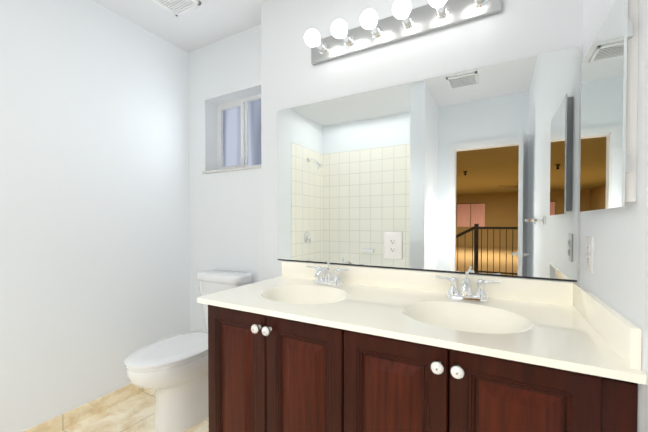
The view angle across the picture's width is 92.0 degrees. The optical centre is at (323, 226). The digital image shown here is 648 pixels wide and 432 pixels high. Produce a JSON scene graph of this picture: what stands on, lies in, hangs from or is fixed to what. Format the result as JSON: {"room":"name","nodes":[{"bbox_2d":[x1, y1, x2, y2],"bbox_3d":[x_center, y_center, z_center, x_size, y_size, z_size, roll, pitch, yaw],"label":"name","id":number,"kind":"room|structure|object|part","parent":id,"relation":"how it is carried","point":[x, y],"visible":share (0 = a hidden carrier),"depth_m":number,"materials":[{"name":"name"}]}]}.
{"room":"bathroom","nodes":[
{"label":"bathroom","id":0,"kind":"room"},
{"bbox_2d":[0,0,189,431],"bbox_3d":[-1.699,-0.105,1.476,0.100,2.520,2.810,0,1,29],"label":"wall","id":1,"kind":"structure","parent":0,"point":[94,215],"depth_m":1.86,"materials":[{"name":"white paint"}]},
{"bbox_2d":[23,383,147,431],"bbox_3d":[-1.491,1.107,1.757,0.010,0.088,1.730,0,1,29],"label":"baseboard","id":2,"kind":"structure","parent":1,"relation":"attached to","point":[61,422],"depth_m":1.88,"materials":[{"name":"tile"}]},
{"bbox_2d":[60,389,208,431],"bbox_3d":[-0.592,1.194,0.885,2.630,0.060,2.810,0,1,29],"label":"floor","id":3,"kind":"structure","parent":0,"point":[135,413],"depth_m":1.87,"materials":[{"name":"tile"}]},
{"bbox_2d":[124,269,252,431],"bbox_3d":[-0.826,0.731,1.937,0.414,0.834,0.754,0,1,29],"label":"toilet","id":4,"kind":"object","parent":3,"relation":"on","point":[172,371],"visible":0.56,"depth_m":1.77,"materials":[{"name":"white ceramic"}]},
{"bbox_3d":[-0.876,0.721,1.847,0.386,0.040,0.548,0,1,29],"label":"seat","id":5,"kind":"part","parent":4,"relation":"part of","materials":[{"name":"white plastic"}]},
{"bbox_3d":[-0.693,0.343,2.171,0.414,0.052,0.206,0,1,29],"label":"tank lid","id":6,"kind":"part","parent":4,"relation":"part of","materials":[{"name":"white ceramic"}]},
{"bbox_3d":[-0.691,0.553,2.179,0.392,0.366,0.196,0,1,29],"label":"tank","id":7,"kind":"part","parent":4,"relation":"part of","materials":[{"name":"white ceramic"}]},
{"bbox_2d":[197,261,646,431],"bbox_3d":[0.212,0.671,1.260,1.390,0.974,0.638,0,1,29],"label":"bathroom vanity","id":8,"kind":"object","parent":3,"relation":"on","point":[307,347],"visible":1,"depth_m":1.03,"materials":[{"name":"brown wood"}]},
{"bbox_3d":[-0.354,0.683,1.265,0.310,0.701,0.020,0,1,29],"label":"door","id":9,"kind":"part","parent":8,"relation":"part of","materials":[{"name":"brown wood"}]},
{"bbox_3d":[-0.253,0.380,1.172,0.035,0.035,0.038,0,1,29],"label":"knob","id":10,"kind":"part","parent":8,"relation":"part of","materials":[{"name":"ceramic"}]},
{"bbox_3d":[-0.208,0.380,1.147,0.035,0.035,0.038,0,1,29],"label":"knob","id":11,"kind":"part","parent":8,"relation":"part of","materials":[{"name":"ceramic"}]},
{"bbox_3d":[-0.076,0.685,1.112,0.318,0.701,0.020,0,1,29],"label":"door","id":12,"kind":"part","parent":8,"relation":"part of","materials":[{"name":"brown wood"}]},
{"bbox_2d":[307,262,348,285],"bbox_3d":[-0.004,0.237,1.569,0.245,0.116,0.157,0,1,29],"label":"faucet","id":13,"kind":"object","parent":8,"relation":"on","point":[319,280],"depth_m":1.58,"materials":[{"name":"silver metal"}]},
{"bbox_3d":[0.207,0.688,0.956,0.320,0.701,0.020,0,1,29],"label":"door","id":14,"kind":"part","parent":8,"relation":"part of","materials":[{"name":"brown wood"}]},
{"bbox_3d":[0.101,0.693,1.037,1.368,0.738,0.020,0,1,29],"label":"frame","id":15,"kind":"part","parent":8,"relation":"part of","materials":[{"name":"brown wood"}]},
{"bbox_3d":[0.312,0.385,0.860,0.035,0.035,0.038,0,1,29],"label":"knob","id":16,"kind":"part","parent":8,"relation":"part of","materials":[{"name":"ceramic"}]},
{"bbox_3d":[0.357,0.385,0.835,0.035,0.035,0.038,0,1,29],"label":"knob","id":17,"kind":"part","parent":8,"relation":"part of","materials":[{"name":"ceramic"}]},
{"bbox_2d":[436,271,500,301],"bbox_3d":[0.569,0.242,1.253,0.245,0.116,0.157,0,1,29],"label":"faucet","id":18,"kind":"object","parent":8,"relation":"on","point":[466,294],"depth_m":1.27,"materials":[{"name":"silver metal"}]},
{"bbox_3d":[0.492,0.690,0.798,0.324,0.701,0.020,0,1,29],"label":"door","id":19,"kind":"part","parent":8,"relation":"part of","materials":[{"name":"brown wood"}]},
{"bbox_2d":[93,0,269,52],"bbox_3d":[-0.592,-1.385,0.845,2.630,0.060,2.810,0,1,29],"label":"ceiling","id":20,"kind":"structure","parent":0,"point":[205,23],"depth_m":2.07,"materials":[{"name":"white paint"}]},
{"bbox_2d":[152,0,200,16],"bbox_3d":[-0.916,-1.361,1.841,0.230,0.018,0.280,0,1,29],"label":"ceiling vent","id":21,"kind":"object","parent":20,"relation":"in","point":[177,8],"visible":1,"depth_m":1.92,"materials":[{"name":"white"}]},
{"bbox_2d":[188,24,261,331],"bbox_3d":[-0.646,-0.119,2.380,0.870,2.520,0.210,0,1,29],"label":"wall","id":22,"kind":"structure","parent":0,"point":[225,220],"depth_m":2.33,"materials":[{"name":"white paint"}]},
{"bbox_2d":[202,165,260,173],"bbox_3d":[-0.635,-0.416,2.307,0.605,0.020,0.138,0,1,29],"label":"window sill","id":23,"kind":"structure","parent":22,"relation":"attached to","point":[232,169],"depth_m":2.24,"materials":[{"name":"white paint"}]},
{"bbox_2d":[217,94,260,168],"bbox_3d":[-0.584,-0.699,2.379,0.590,0.545,0.056,0,1,29],"label":"window unit","id":24,"kind":"structure","parent":22,"relation":"in","point":[239,133],"depth_m":2.41,"materials":[{"name":"white glass"}]},
{"bbox_2d":[261,0,582,282],"bbox_3d":[0.425,-0.108,1.703,1.660,2.520,0.360,0,1,29],"label":"wall","id":25,"kind":"structure","parent":0,"point":[292,76],"depth_m":1.61,"materials":[{"name":"white paint"}]},
{"bbox_2d":[305,0,501,64],"bbox_3d":[0.298,-0.960,1.451,0.919,0.120,0.178,0,1,29],"label":"sconce","id":26,"kind":"object","parent":25,"relation":"attached to","point":[404,21],"visible":1,"depth_m":1.46,"materials":[{"name":"grey"}]},
{"bbox_3d":[-0.057,-0.962,1.595,0.080,0.080,0.088,0,1,29],"label":"light bar bulb","id":27,"kind":"part","parent":26,"relation":"part of","materials":[{"name":"white glass"}]},
{"bbox_2d":[315,40,327,53],"bbox_3d":[-0.020,-0.963,1.663,0.054,0.054,0.068,0,1,29],"label":"socket","id":28,"kind":"object","parent":26,"relation":"attached to","point":[322,48],"depth_m":1.68,"materials":[{"name":"silver metal"}]},
{"bbox_3d":[0.076,-0.961,1.522,0.080,0.080,0.088,0,1,29],"label":"light bar bulb","id":29,"kind":"part","parent":26,"relation":"part of","materials":[{"name":"white glass"}]},
{"bbox_2d":[341,32,353,46],"bbox_3d":[0.114,-0.962,1.590,0.054,0.054,0.068,0,1,29],"label":"socket","id":30,"kind":"object","parent":26,"relation":"attached to","point":[348,40],"depth_m":1.61,"materials":[{"name":"silver metal"}]},
{"bbox_3d":[0.210,-0.960,1.448,0.080,0.080,0.088,0,1,29],"label":"light bar bulb","id":31,"kind":"part","parent":26,"relation":"part of","materials":[{"name":"white glass"}]},
{"bbox_2d":[370,24,382,37],"bbox_3d":[0.247,-0.961,1.516,0.054,0.054,0.068,0,1,29],"label":"socket","id":32,"kind":"object","parent":26,"relation":"attached to","point":[377,31],"depth_m":1.53,"materials":[{"name":"silver metal"}]},
{"bbox_3d":[0.343,-0.958,1.374,0.080,0.080,0.088,0,1,29],"label":"light bar bulb","id":33,"kind":"part","parent":26,"relation":"part of","materials":[{"name":"white glass"}]},
{"bbox_2d":[401,13,413,28],"bbox_3d":[0.381,-0.960,1.442,0.054,0.054,0.068,0,1,29],"label":"socket","id":34,"kind":"object","parent":26,"relation":"attached to","point":[408,22],"depth_m":1.46,"materials":[{"name":"silver metal"}]},
{"bbox_3d":[0.477,-0.957,1.300,0.080,0.080,0.088,0,1,29],"label":"light bar bulb","id":35,"kind":"part","parent":26,"relation":"part of","materials":[{"name":"white glass"}]},
{"bbox_2d":[436,3,448,18],"bbox_3d":[0.514,-0.958,1.369,0.054,0.054,0.068,0,1,29],"label":"socket","id":36,"kind":"object","parent":26,"relation":"attached to","point":[442,12],"depth_m":1.38,"materials":[{"name":"silver metal"}]},
{"bbox_2d":[474,0,487,7],"bbox_3d":[0.648,-0.957,1.295,0.054,0.054,0.068,0,1,29],"label":"socket","id":37,"kind":"object","parent":26,"relation":"attached to","point":[477,3],"depth_m":1.31,"materials":[{"name":"silver metal"}]},
{"bbox_2d":[282,261,572,305],"bbox_3d":[0.353,0.252,1.529,1.371,0.090,0.019,0,1,29],"label":"backsplash","id":38,"kind":"structure","parent":25,"relation":"attached to","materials":[{"name":"white stone"}]},
{"bbox_2d":[277,45,582,281],"bbox_3d":[0.348,-0.242,1.532,1.430,0.894,0.008,0,1,29],"label":"vanity mirror","id":39,"kind":"object","parent":25,"relation":"attached to","point":[475,171],"visible":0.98,"depth_m":1.42,"materials":[{"name":"silver glass"}]},
{"bbox_2d":[384,232,401,259],"bbox_3d":[0.339,0.091,1.536,0.090,0.134,0.009,0,1,29],"label":"outlet","id":40,"kind":"object","parent":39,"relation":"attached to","point":[392,245],"visible":1,"depth_m":1.53,"materials":[{"name":"white plastic"}]},
{"bbox_2d":[579,0,647,431],"bbox_3d":[0.429,-0.084,0.096,0.100,2.520,2.450,0,1,29],"label":"wall","id":41,"kind":"structure","parent":0,"point":[617,280],"depth_m":0.75,"materials":[{"name":"white paint"}]},
{"bbox_2d":[586,236,593,272],"bbox_3d":[0.893,0.092,1.053,0.009,0.118,0.078,0,1,29],"label":"outlet","id":42,"kind":"object","parent":41,"relation":"attached to","point":[590,241],"depth_m":1.03,"materials":[{"name":"white plastic"}]},
{"bbox_3d":[0.891,0.072,1.054,0.004,0.029,0.033,0,1,29],"label":"outlet receptacle on the right wall","id":43,"kind":"part","parent":42,"relation":"part of","materials":[{"name":"white plastic"}]},
{"bbox_3d":[0.891,0.111,1.055,0.004,0.029,0.033,0,1,29],"label":"outlet receptacle on the right wall","id":44,"kind":"part","parent":42,"relation":"part of","materials":[{"name":"white plastic"}]},
{"bbox_2d":[580,0,638,211],"bbox_3d":[0.793,-0.301,0.886,0.028,0.505,0.412,0,1,29],"label":"medicine cabinet mirror","id":45,"kind":"object","parent":41,"relation":"attached to","point":[609,95],"visible":1,"depth_m":0.79,"materials":[{"name":"white mirror"}]}
]}

